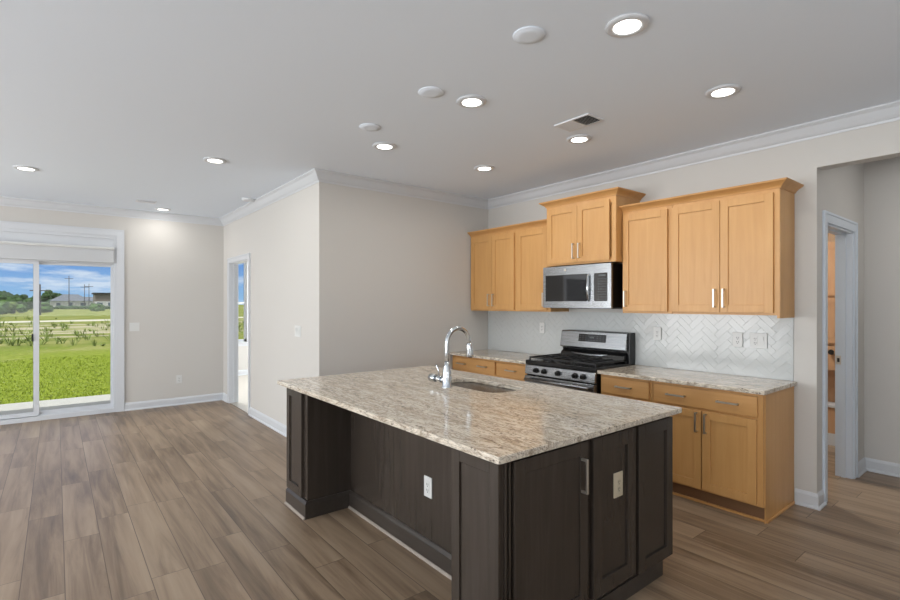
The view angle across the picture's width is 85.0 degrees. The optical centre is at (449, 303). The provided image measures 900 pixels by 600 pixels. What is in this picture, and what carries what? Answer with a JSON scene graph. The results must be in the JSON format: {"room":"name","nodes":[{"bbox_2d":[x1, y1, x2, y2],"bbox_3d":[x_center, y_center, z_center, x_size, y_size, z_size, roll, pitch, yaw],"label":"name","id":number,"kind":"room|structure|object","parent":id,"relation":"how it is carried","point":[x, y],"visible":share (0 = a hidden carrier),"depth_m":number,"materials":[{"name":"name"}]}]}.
{"room":"kitchen","nodes":[
{"label":"kitchen","id":0,"kind":"room"},
{"bbox_2d":[0,206,223,402],"bbox_3d":[-6.324,0.091,5.524,7.037,2.810,0.150,0,0,-39],"label":"wall","id":1,"kind":"structure","parent":0,"point":[174,271],"depth_m":7.19,"materials":[{"name":"grey paint"}]},
{"bbox_2d":[0,221,123,424],"bbox_3d":[-5.316,0.237,6.317,1.878,2.518,0.172,0,0,-39],"label":"door","id":2,"kind":"structure","parent":1,"relation":"in","point":[9,230],"depth_m":6.55,"materials":[{"name":"grey paint"}]},
{"bbox_2d":[0,241,113,262],"bbox_3d":[-5.257,-0.666,6.256,1.618,0.213,0.078,0,0,-39],"label":"blind valance","id":3,"kind":"object","parent":2,"relation":"attached to","point":[8,249],"visible":1,"depth_m":6.36,"materials":[{"name":"grey"}]},
{"bbox_2d":[129,323,138,330],"bbox_3d":[-4.446,0.326,6.925,0.120,0.120,0.012,0,0,-39],"label":"light switch","id":4,"kind":"object","parent":1,"relation":"attached to","point":[132,326],"visible":1,"depth_m":6.92,"materials":[{"name":"white plastic"}]},
{"bbox_2d":[124,393,226,410],"bbox_3d":[-3.949,1.440,7.151,1.295,0.112,0.280,0,0,-39],"label":"baseboard","id":5,"kind":"structure","parent":1,"relation":"attached to","point":[139,405],"depth_m":7.22,"materials":[{"name":"grey paint"}]},
{"bbox_2d":[176,375,181,382],"bbox_3d":[-4.010,1.116,7.276,0.074,0.120,0.009,0,0,-39],"label":"wall outlet","id":6,"kind":"object","parent":1,"relation":"attached to","point":[178,377],"visible":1,"depth_m":7.27,"materials":[{"name":"white plastic"}]},
{"bbox_2d":[238,262,247,369],"bbox_3d":[-3.733,0.091,10.861,3.443,2.810,0.120,0,0,-39],"label":"wall","id":7,"kind":"structure","parent":0,"point":[242,350],"depth_m":10.32,"materials":[{"name":"grey paint"}]},
{"bbox_2d":[238,262,247,345],"bbox_3d":[-4.620,-0.044,10.092,1.030,1.860,0.130,0,0,-39],"label":"window","id":8,"kind":"structure","parent":7,"relation":"in","point":[241,342],"depth_m":10.36,"materials":[{"name":"grey paint"}]},
{"bbox_2d":[238,369,247,375],"bbox_3d":[-2.846,1.440,9.675,3.343,0.112,2.840,0,0,-39],"label":"baseboard","id":9,"kind":"structure","parent":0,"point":[240,372],"depth_m":10.28,"materials":[{"name":"grey paint"}]},
{"bbox_2d":[224,185,313,425],"bbox_3d":[-3.205,0.091,7.354,0.120,2.810,6.013,0,0,-39],"label":"wall","id":10,"kind":"structure","parent":0,"point":[278,237],"depth_m":5.82,"materials":[{"name":"grey paint"}]},
{"bbox_2d":[227,253,249,414],"bbox_3d":[-2.979,0.406,7.057,0.138,2.180,1.080,0,0,-39],"label":"door","id":11,"kind":"structure","parent":10,"relation":"in","point":[232,263],"depth_m":7.40,"materials":[{"name":"grey paint"}]},
{"bbox_2d":[249,407,286,436],"bbox_3d":[-1.381,1.440,6.211,1.589,0.112,2.239,0,0,-39],"label":"baseboard","id":12,"kind":"structure","parent":10,"relation":"attached to","point":[264,419],"depth_m":6.00,"materials":[{"name":"grey paint"}]},
{"bbox_2d":[295,325,300,336],"bbox_3d":[-1.644,0.296,5.301,0.012,0.120,0.166,0,0,-39],"label":"light switch","id":13,"kind":"object","parent":10,"relation":"attached to","point":[297,328],"visible":1,"depth_m":5.28,"materials":[{"name":"white plastic"}]},
{"bbox_2d":[314,182,487,376],"bbox_3d":[0.485,0.091,6.381,4.663,2.810,0.120,0,0,-39],"label":"wall","id":14,"kind":"structure","parent":0,"point":[392,272],"depth_m":5.38,"materials":[{"name":"grey paint"}]},
{"bbox_2d":[0,100,899,225],"bbox_3d":[-1.884,-1.262,1.816,9.330,0.105,11.190,0,0,-39],"label":"trim","id":15,"kind":"structure","parent":14,"relation":"attached to","point":[887,112],"depth_m":5.05,"materials":[{"name":"grey paint"}]},
{"bbox_2d":[0,0,899,217],"bbox_3d":[-1.768,-1.364,3.549,11.920,0.100,13.990,0,0,-39],"label":"ceiling","id":16,"kind":"structure","parent":0,"point":[114,103],"depth_m":2.95,"materials":[{"name":"white paint"}]},
{"bbox_2d":[12,165,38,171],"bbox_3d":[-4.104,-1.308,4.757,0.196,0.013,0.196,0,0,-39],"label":"recessed light","id":17,"kind":"object","parent":16,"relation":"in","point":[19,167],"visible":1,"depth_m":4.73,"materials":[{"name":"white"}]},
{"bbox_2d":[135,199,156,203],"bbox_3d":[-3.893,-1.309,6.299,0.220,0.011,0.160,0,0,-39],"label":"ceiling vent","id":18,"kind":"object","parent":16,"relation":"in","point":[137,200],"visible":1,"depth_m":6.28,"materials":[{"name":"white metal"}]},
{"bbox_2d":[155,208,170,210],"bbox_3d":[-3.979,-1.308,6.815,0.196,0.013,0.196,0,0,-39],"label":"recessed light","id":19,"kind":"object","parent":16,"relation":"in","point":[160,209],"visible":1,"depth_m":6.79,"materials":[{"name":"white"}]},
{"bbox_2d":[203,157,226,163],"bbox_3d":[-2.148,-1.308,4.493,0.196,0.013,0.196,0,0,-39],"label":"recessed light","id":20,"kind":"object","parent":16,"relation":"in","point":[215,160],"visible":1,"depth_m":4.47,"materials":[{"name":"white"}]},
{"bbox_2d":[241,198,253,201],"bbox_3d":[-2.534,-1.303,6.164,0.150,0.023,0.150,0,0,-39],"label":"smoke detector","id":21,"kind":"object","parent":16,"relation":"attached to","point":[243,199],"visible":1,"depth_m":6.13,"materials":[{"name":"white plastic"}]},
{"bbox_2d":[359,123,380,130],"bbox_3d":[-0.594,-1.310,3.654,0.156,0.010,0.156,0,0,-39],"label":"cover plate","id":22,"kind":"object","parent":16,"relation":"attached to","point":[366,126],"visible":1,"depth_m":3.64,"materials":[{"name":"white paint"}]},
{"bbox_2d":[373,142,395,149],"bbox_3d":[-0.544,-1.308,4.087,0.196,0.013,0.196,0,0,-39],"label":"recessed light","id":23,"kind":"object","parent":16,"relation":"in","point":[379,145],"visible":1,"depth_m":4.07,"materials":[{"name":"white"}]},
{"bbox_2d":[418,86,443,97],"bbox_3d":[-0.118,-1.310,3.050,0.156,0.010,0.156,0,0,-39],"label":"cover plate","id":24,"kind":"object","parent":16,"relation":"attached to","point":[428,92],"visible":1,"depth_m":3.04,"materials":[{"name":"white paint"}]},
{"bbox_2d":[457,95,486,107],"bbox_3d":[0.141,-1.308,3.188,0.196,0.013,0.196,0,0,-39],"label":"recessed light","id":25,"kind":"object","parent":16,"relation":"in","point":[467,101],"visible":1,"depth_m":3.16,"materials":[{"name":"white"}]},
{"bbox_2d":[474,165,494,170],"bbox_3d":[0.333,-1.308,4.752,0.196,0.013,0.196,0,0,-39],"label":"recessed light","id":26,"kind":"object","parent":16,"relation":"in","point":[480,167],"visible":1,"depth_m":4.73,"materials":[{"name":"white"}]},
{"bbox_2d":[513,26,544,43],"bbox_3d":[0.386,-1.310,2.403,0.156,0.010,0.156,0,0,-39],"label":"cover plate","id":27,"kind":"object","parent":16,"relation":"attached to","point":[528,34],"visible":1,"depth_m":2.39,"materials":[{"name":"white paint"}]},
{"bbox_2d":[554,113,604,131],"bbox_3d":[0.934,-1.309,3.561,0.190,0.011,0.300,0,0,-39],"label":"ceiling vent","id":28,"kind":"object","parent":16,"relation":"in","point":[585,120],"visible":1,"depth_m":3.55,"materials":[{"name":"white metal"}]},
{"bbox_2d":[567,134,591,143],"bbox_3d":[1.028,-1.308,3.912,0.196,0.013,0.196,0,0,-39],"label":"recessed light","id":29,"kind":"object","parent":16,"relation":"in","point":[582,138],"visible":1,"depth_m":3.89,"materials":[{"name":"white"}]},
{"bbox_2d":[605,13,649,37],"bbox_3d":[0.835,-1.308,2.317,0.196,0.013,0.196,0,0,-39],"label":"recessed light","id":30,"kind":"object","parent":16,"relation":"in","point":[620,26],"visible":1,"depth_m":2.30,"materials":[{"name":"grey paint"}]},
{"bbox_2d":[705,84,740,98],"bbox_3d":[1.686,-1.308,3.036,0.196,0.013,0.196,0,0,-39],"label":"recessed light","id":31,"kind":"object","parent":16,"relation":"in","point":[726,90],"visible":1,"depth_m":3.02,"materials":[{"name":"white"}]},
{"bbox_2d":[0,375,899,599],"bbox_3d":[-1.768,1.546,3.549,11.920,0.100,13.990,0,0,-39],"label":"floor","id":32,"kind":"structure","parent":0,"point":[186,501],"depth_m":3.20,"materials":[{"name":"wood"}]},
{"bbox_2d":[452,355,496,376],"bbox_3d":[0.482,1.055,5.808,0.644,0.882,0.762,0,0,-39],"label":"base cabinet","id":33,"kind":"object","parent":32,"relation":"on","point":[461,363],"visible":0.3,"depth_m":5.59,"materials":[{"name":"brown wood"}]},
{"bbox_2d":[284,382,672,599],"bbox_3d":[0.009,1.054,3.194,1.342,0.884,2.326,0,0,-39],"label":"kitchen island","id":34,"kind":"object","parent":32,"relation":"on","point":[548,525],"visible":0.8,"depth_m":2.46,"materials":[{"name":"brown wood"}]},
{"bbox_2d":[424,475,431,498],"bbox_3d":[-0.129,1.071,2.873,0.009,0.120,0.074,0,0,-39],"label":"wall outlet","id":35,"kind":"object","parent":34,"relation":"attached to","point":[427,480],"visible":1,"depth_m":2.87,"materials":[{"name":"white plastic"}]},
{"bbox_2d":[426,481,428,492],"bbox_3d":[-0.131,1.071,2.871,0.002,0.066,0.033,0,0,-39],"label":"receptacle","id":36,"kind":"object","parent":35,"relation":"attached to","point":[427,482],"depth_m":2.87,"materials":[{"name":"white plastic"}]},
{"bbox_2d":[277,366,681,463],"bbox_3d":[-0.006,0.596,3.246,1.434,0.030,2.403,0,0,-39],"label":"island countertop","id":37,"kind":"structure","parent":34,"relation":"on","point":[534,418],"depth_m":2.73,"materials":[{"name":"beige stone"}]},
{"bbox_2d":[428,326,473,387],"bbox_3d":[0.011,0.370,3.537,0.276,0.423,0.223,0,0,-39],"label":"kitchen faucet","id":38,"kind":"object","parent":37,"relation":"on","point":[445,379],"visible":1,"depth_m":3.42,"materials":[{"name":"silver metal"}]},
{"bbox_2d":[613,471,622,497],"bbox_3d":[0.825,0.886,2.409,0.074,0.120,0.009,0,0,-39],"label":"wall outlet","id":39,"kind":"object","parent":34,"relation":"attached to","point":[617,477],"visible":1,"depth_m":2.40,"materials":[{"name":"beige plastic"}]},
{"bbox_2d":[617,477,620,491],"bbox_3d":[0.827,0.886,2.406,0.033,0.066,0.002,0,0,-39],"label":"receptacle","id":40,"kind":"object","parent":39,"relation":"attached to","point":[618,478],"depth_m":2.41,"materials":[{"name":"beige plastic"}]},
{"bbox_2d":[497,361,526,380],"bbox_3d":[0.866,1.055,5.330,0.644,0.882,0.457,0,0,-39],"label":"base cabinet","id":41,"kind":"object","parent":32,"relation":"on","point":[515,371],"visible":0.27,"depth_m":5.15,"materials":[{"name":"brown wood"}]},
{"bbox_2d":[450,349,538,363],"bbox_3d":[0.628,0.597,5.629,0.639,0.030,1.228,0,0,-39],"label":"countertop","id":42,"kind":"structure","parent":41,"relation":"on","point":[489,354],"depth_m":5.53,"materials":[{"name":"beige stone"}]},
{"bbox_2d":[524,329,634,393],"bbox_3d":[1.238,0.885,4.797,0.705,1.221,0.828,0,0,-39],"label":"gas range","id":43,"kind":"object","parent":32,"relation":"on","point":[584,353],"visible":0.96,"depth_m":4.70,"materials":[{"name":"silver metal"}]},
{"bbox_2d":[526,359,628,371],"bbox_3d":[1.230,0.581,4.793,0.546,0.039,0.826,0,0,-39],"label":"cooktop","id":44,"kind":"object","parent":43,"relation":"in","point":[550,364],"depth_m":4.59,"materials":[{"name":"black metal"}]},
{"bbox_2d":[601,374,652,402],"bbox_3d":[1.688,1.055,4.304,0.644,0.882,0.480,0,0,-39],"label":"base cabinet","id":45,"kind":"object","parent":32,"relation":"on","point":[624,387],"visible":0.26,"depth_m":4.10,"materials":[{"name":"brown wood"}]},
{"bbox_2d":[653,381,794,523],"bbox_3d":[2.092,1.055,3.799,0.644,0.882,0.807,0,0,-39],"label":"base cabinet","id":46,"kind":"object","parent":32,"relation":"on","point":[733,452],"visible":0.88,"depth_m":3.53,"materials":[{"name":"brown wood"}]},
{"bbox_2d":[597,365,796,394],"bbox_3d":[1.943,0.597,3.987,0.639,0.030,1.302,0,0,-39],"label":"countertop","id":47,"kind":"structure","parent":46,"relation":"on","point":[745,384],"depth_m":3.83,"materials":[{"name":"beige stone"}]},
{"bbox_2d":[828,242,834,445],"bbox_3d":[4.023,0.421,5.402,0.305,2.150,0.800,0,0,-39],"label":"storage cabinet","id":48,"kind":"object","parent":32,"relation":"on","point":[831,245],"visible":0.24,"depth_m":5.20,"materials":[{"name":"brown wood"}]},
{"bbox_2d":[828,402,834,407],"bbox_3d":[4.002,1.083,5.385,0.220,0.025,0.760,0,0,-39],"label":"shelf","id":49,"kind":"object","parent":48,"relation":"attached to","point":[830,404],"depth_m":5.22,"materials":[{"name":"grey paint"}]},
{"bbox_2d":[467,219,546,236],"bbox_3d":[0.641,-0.855,5.598,0.058,0.055,1.293,0,0,-39],"label":"crown molding","id":50,"kind":"structure","parent":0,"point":[543,222],"depth_m":5.55,"materials":[{"name":"brown wood"}]},
{"bbox_2d":[488,120,899,500],"bbox_3d":[2.883,0.091,3.423,0.120,2.810,7.737,0,0,-39],"label":"wall","id":51,"kind":"structure","parent":0,"point":[803,162],"depth_m":3.66,"materials":[{"name":"grey paint"}]},
{"bbox_2d":[471,230,515,310],"bbox_3d":[0.596,-0.373,5.898,0.354,0.913,0.762,0,0,-39],"label":"upper cabinet","id":52,"kind":"object","parent":51,"relation":"attached to","point":[493,256],"visible":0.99,"depth_m":5.76,"materials":[{"name":"brown wood"}]},
{"bbox_2d":[516,225,568,311],"bbox_3d":[0.992,-0.373,5.404,0.354,0.913,0.500,0,0,-39],"label":"upper cabinet","id":53,"kind":"object","parent":51,"relation":"attached to","point":[531,243],"visible":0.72,"depth_m":5.33,"materials":[{"name":"brown wood"}]},
{"bbox_2d":[539,187,645,266],"bbox_3d":[1.377,-0.708,4.840,0.458,0.652,0.919,0,0,-39],"label":"upper cabinet","id":54,"kind":"object","parent":51,"relation":"attached to","point":[587,228],"visible":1,"depth_m":4.64,"materials":[{"name":"brown wood"}]},
{"bbox_2d":[543,263,622,308],"bbox_3d":[1.350,-0.163,4.880,0.425,0.419,0.796,0,0,-39],"label":"microwave oven","id":55,"kind":"object","parent":54,"relation":"attached to","point":[589,286],"visible":0.93,"depth_m":4.69,"materials":[{"name":"silver metal"}]},
{"bbox_2d":[488,311,792,380],"bbox_3d":[1.536,0.333,5.001,0.008,0.496,3.345,0,0,-39],"label":"tile backsplash","id":56,"kind":"structure","parent":51,"relation":"attached to","point":[695,342],"depth_m":4.38,"materials":[{"name":"grey tile"}]},
{"bbox_2d":[540,323,544,332],"bbox_3d":[1.047,0.274,5.591,0.009,0.120,0.074,0,0,-39],"label":"wall outlet","id":57,"kind":"object","parent":56,"relation":"attached to","point":[542,325],"visible":1,"depth_m":5.58,"materials":[{"name":"white plastic"}]},
{"bbox_2d":[653,327,660,339],"bbox_3d":[1.906,0.274,4.519,0.009,0.120,0.074,0,0,-39],"label":"wall outlet","id":58,"kind":"object","parent":56,"relation":"attached to","point":[656,330],"visible":1,"depth_m":4.52,"materials":[{"name":"white plastic"}]},
{"bbox_2d":[733,332,742,346],"bbox_3d":[2.333,0.291,3.986,0.009,0.120,0.074,0,0,-39],"label":"wall outlet","id":59,"kind":"object","parent":56,"relation":"attached to","point":[737,336],"visible":1,"depth_m":3.98,"materials":[{"name":"white plastic"}]},
{"bbox_2d":[735,335,739,343],"bbox_3d":[2.331,0.291,3.985,0.002,0.066,0.033,0,0,-39],"label":"receptacle","id":60,"kind":"object","parent":59,"relation":"attached to","point":[737,337],"depth_m":3.98,"materials":[{"name":"white plastic"}]},
{"bbox_2d":[750,333,766,348],"bbox_3d":[2.427,0.291,3.867,0.012,0.120,0.120,0,0,-39],"label":"outlet","id":61,"kind":"object","parent":56,"relation":"attached to","point":[757,340],"visible":1,"depth_m":3.87,"materials":[{"name":"white plastic"}]},
{"bbox_2d":[753,336,757,344],"bbox_3d":[2.412,0.291,3.884,0.002,0.066,0.033,0,0,-39],"label":"receptacle","id":62,"kind":"object","parent":61,"relation":"attached to","point":[755,338],"depth_m":3.88,"materials":[{"name":"white plastic"}]},
{"bbox_2d":[623,205,672,313],"bbox_3d":[1.815,-0.373,4.376,0.354,0.913,0.461,0,0,-39],"label":"upper cabinet","id":63,"kind":"object","parent":51,"relation":"attached to","point":[647,233],"visible":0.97,"depth_m":4.28,"materials":[{"name":"brown wood"}]},
{"bbox_2d":[619,177,803,212],"bbox_3d":[2.078,-0.855,4.045,0.358,0.055,1.308,0,0,-39],"label":"crown molding","id":64,"kind":"structure","parent":51,"relation":"attached to","point":[786,183],"depth_m":3.80,"materials":[{"name":"brown wood"}]},
{"bbox_2d":[672,188,794,317],"bbox_3d":[2.206,-0.363,3.888,0.354,0.933,0.784,0,0,-39],"label":"upper cabinet","id":65,"kind":"object","parent":51,"relation":"attached to","point":[734,254],"visible":1,"depth_m":3.72,"materials":[{"name":"brown wood"}]},
{"bbox_2d":[795,488,826,510],"bbox_3d":[2.689,1.440,3.664,0.171,0.112,0.159,0,0,-39],"label":"baseboard","id":66,"kind":"structure","parent":51,"relation":"attached to","point":[816,501],"depth_m":3.62,"materials":[{"name":"grey paint"}]},
{"bbox_2d":[828,233,834,241],"bbox_3d":[3.443,0.091,6.514,0.120,2.810,3.612,0,0,-39],"label":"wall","id":67,"kind":"structure","parent":0,"point":[831,238],"depth_m":5.44,"materials":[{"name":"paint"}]},
{"bbox_2d":[822,163,863,460],"bbox_3d":[3.610,0.091,4.411,2.250,2.810,0.120,0,0,-39],"label":"wall","id":68,"kind":"structure","parent":0,"point":[842,187],"depth_m":4.32,"materials":[{"name":"grey paint"}]},
{"bbox_2d":[822,210,857,502],"bbox_3d":[3.112,0.400,4.000,0.934,2.192,0.138,0,0,-39],"label":"door frame","id":69,"kind":"structure","parent":68,"relation":"in","point":[845,230],"depth_m":4.21,"materials":[{"name":"white paint"}]},
{"bbox_2d":[864,157,899,463],"bbox_3d":[5.074,0.091,2.864,0.120,2.810,4.125,0,0,-39],"label":"wall","id":70,"kind":"structure","parent":0,"point":[881,177],"depth_m":4.34,"materials":[{"name":"grey paint"}]},
{"bbox_2d":[858,457,899,477],"bbox_3d":[4.908,1.440,2.731,0.305,0.112,4.125,0,0,-39],"label":"baseboard","id":71,"kind":"structure","parent":70,"relation":"attached to","point":[865,464],"depth_m":4.33,"materials":[{"name":"grey paint"}]},
{"label":"outside","id":72,"kind":"structure","parent":0,"visible":0},
{"bbox_2d":[1,317,243,322],"bbox_3d":[-19.912,1.665,60.834,135.000,0.062,10.347,0,0,-39],"label":"dirt road","id":73,"kind":"structure","parent":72,"point":[238,317],"depth_m":45.63,"materials":[{"name":"beige soil"}]},
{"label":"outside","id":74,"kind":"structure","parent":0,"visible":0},
{"bbox_2d":[0,305,243,403],"bbox_3d":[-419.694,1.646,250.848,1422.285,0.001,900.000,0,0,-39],"label":"ground","id":75,"kind":"structure","parent":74,"point":[84,347],"depth_m":16.95,"materials":[{"name":"green plant"}]},
{"bbox_2d":[0,300,9,313],"bbox_3d":[-59.364,0.599,64.056,2.978,2.301,3.005,0,0,-39],"label":"tree","id":76,"kind":"object","parent":75,"relation":"on","point":[4,304],"visible":1,"depth_m":63.98,"materials":[{"name":"green plant"}]},
{"bbox_2d":[5,301,16,313],"bbox_3d":[-68.998,0.599,75.900,3.235,2.301,3.093,0,0,-39],"label":"tree","id":77,"kind":"object","parent":75,"relation":"on","point":[12,304],"visible":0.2,"depth_m":76.38,"materials":[{"name":"green plant"}]},
{"bbox_2d":[7,297,22,303],"bbox_3d":[-95.878,0.167,107.993,3.338,3.168,3.565,0,0,-39],"label":"tree","id":78,"kind":"object","parent":75,"relation":"on","point":[16,300],"visible":0.38,"depth_m":108.18,"materials":[{"name":"green plant"}]},
{"bbox_2d":[9,303,27,313],"bbox_3d":[-72.766,0.741,82.161,3.489,2.015,3.105,0,0,-39],"label":"tree","id":79,"kind":"object","parent":75,"relation":"on","point":[20,308],"visible":0.51,"depth_m":81.94,"materials":[{"name":"green plant"}]},
{"bbox_2d":[11,294,27,299],"bbox_3d":[-111.439,-0.415,127.798,4.413,4.337,4.814,0,0,-39],"label":"tree","id":80,"kind":"object","parent":75,"relation":"on","point":[23,296],"visible":0.3,"depth_m":127.03,"materials":[{"name":"green plant"}]},
{"bbox_2d":[21,297,41,310],"bbox_3d":[-98.936,0.085,115.847,4.351,3.334,3.957,0,0,-39],"label":"tree","id":81,"kind":"object","parent":75,"relation":"on","point":[28,302],"visible":0.56,"depth_m":114.88,"materials":[{"name":"green plant"}]},
{"bbox_2d":[30,284,48,314],"bbox_3d":[-60.117,-0.554,71.975,2.200,4.600,0.497,0,0,-39],"label":"utility pole","id":82,"kind":"object","parent":75,"relation":"on","point":[40,290],"visible":0.59,"depth_m":71.94,"materials":[{"name":"grey"}]},
{"bbox_2d":[32,294,50,302],"bbox_3d":[-190.306,-1.350,229.911,9.900,6.214,7.108,0,0,-39],"label":"tree","id":83,"kind":"object","parent":75,"relation":"on","point":[45,297],"visible":0.34,"depth_m":228.07,"materials":[{"name":"green plant"}]},
{"bbox_2d":[41,302,53,312],"bbox_3d":[-72.140,0.738,87.757,2.183,2.021,3.275,0,0,-39],"label":"tree","id":84,"kind":"object","parent":75,"relation":"on","point":[47,307],"visible":0.94,"depth_m":87.08,"materials":[{"name":"green plant"}]},
{"bbox_2d":[42,290,57,295],"bbox_3d":[-203.827,-2.641,250.867,9.046,9.028,8.220,0,0,-39],"label":"tree","id":85,"kind":"object","parent":75,"relation":"on","point":[49,292],"visible":0.08,"depth_m":247.87,"materials":[{"name":"green plant"}]},
{"bbox_2d":[46,293,62,303],"bbox_3d":[-179.900,-1.647,224.963,7.737,6.811,7.016,0,0,-39],"label":"tree","id":86,"kind":"object","parent":75,"relation":"on","point":[53,295],"visible":0.29,"depth_m":222.73,"materials":[{"name":"green plant"}]},
{"bbox_2d":[0,394,109,414],"bbox_3d":[-6.763,1.621,6.466,6.532,0.150,1.850,0,0,-39],"label":"patio","id":87,"kind":"structure","parent":75,"relation":"on","point":[24,407],"depth_m":7.54,"materials":[{"name":"grey concrete"}]},
{"bbox_2d":[0,355,109,404],"bbox_3d":[-10.194,1.623,10.725,6.544,0.050,9.046,0,0,-39],"label":"grass","id":88,"kind":"structure","parent":75,"relation":"on","point":[69,361],"depth_m":10.63,"materials":[{"name":"green plant"}]},
{"bbox_2d":[49,294,90,306],"bbox_3d":[-141.619,-0.904,183.512,13.000,5.300,10.000,0,0,-39],"label":"house","id":89,"kind":"structure","parent":75,"relation":"on","point":[75,299],"depth_m":180.81,"materials":[{"name":"grey"}]},
{"bbox_2d":[53,305,109,308],"bbox_3d":[-110.927,1.364,150.077,16.373,1.932,13.417,0,0,-39],"label":"hedge","id":90,"kind":"object","parent":75,"relation":"on","point":[60,306],"visible":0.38,"depth_m":149.17,"materials":[{"name":"green plant"}]},
{"bbox_2d":[89,303,104,310],"bbox_3d":[-71.798,0.826,100.036,2.789,1.845,2.529,0,0,-39],"label":"tree","id":91,"kind":"object","parent":75,"relation":"on","point":[93,307],"visible":1,"depth_m":99.56,"materials":[{"name":"green plant"}]},
{"bbox_2d":[91,293,109,305],"bbox_3d":[-110.737,-0.879,160.411,9.700,5.250,10.180,0,0,-39],"label":"house","id":92,"kind":"structure","parent":75,"relation":"on","point":[102,298],"depth_m":155.26,"materials":[{"name":"brown"}]},
{"bbox_2d":[0,315,243,345],"bbox_3d":[-25.244,1.201,40.411,56.248,0.890,23.528,0,0,45],"label":"weeds","id":93,"kind":"object","parent":75,"relation":"on","point":[61,324],"visible":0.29,"depth_m":24.80,"materials":[{"name":"green plant"}]},
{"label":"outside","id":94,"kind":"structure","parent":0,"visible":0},
{"bbox_2d":[0,291,42,306],"bbox_3d":[-268.719,-2.905,295.000,50.326,10.101,130.021,0,0,-39],"label":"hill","id":95,"kind":"structure","parent":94,"point":[2,293],"depth_m":274.63,"materials":[{"name":"green plant"}]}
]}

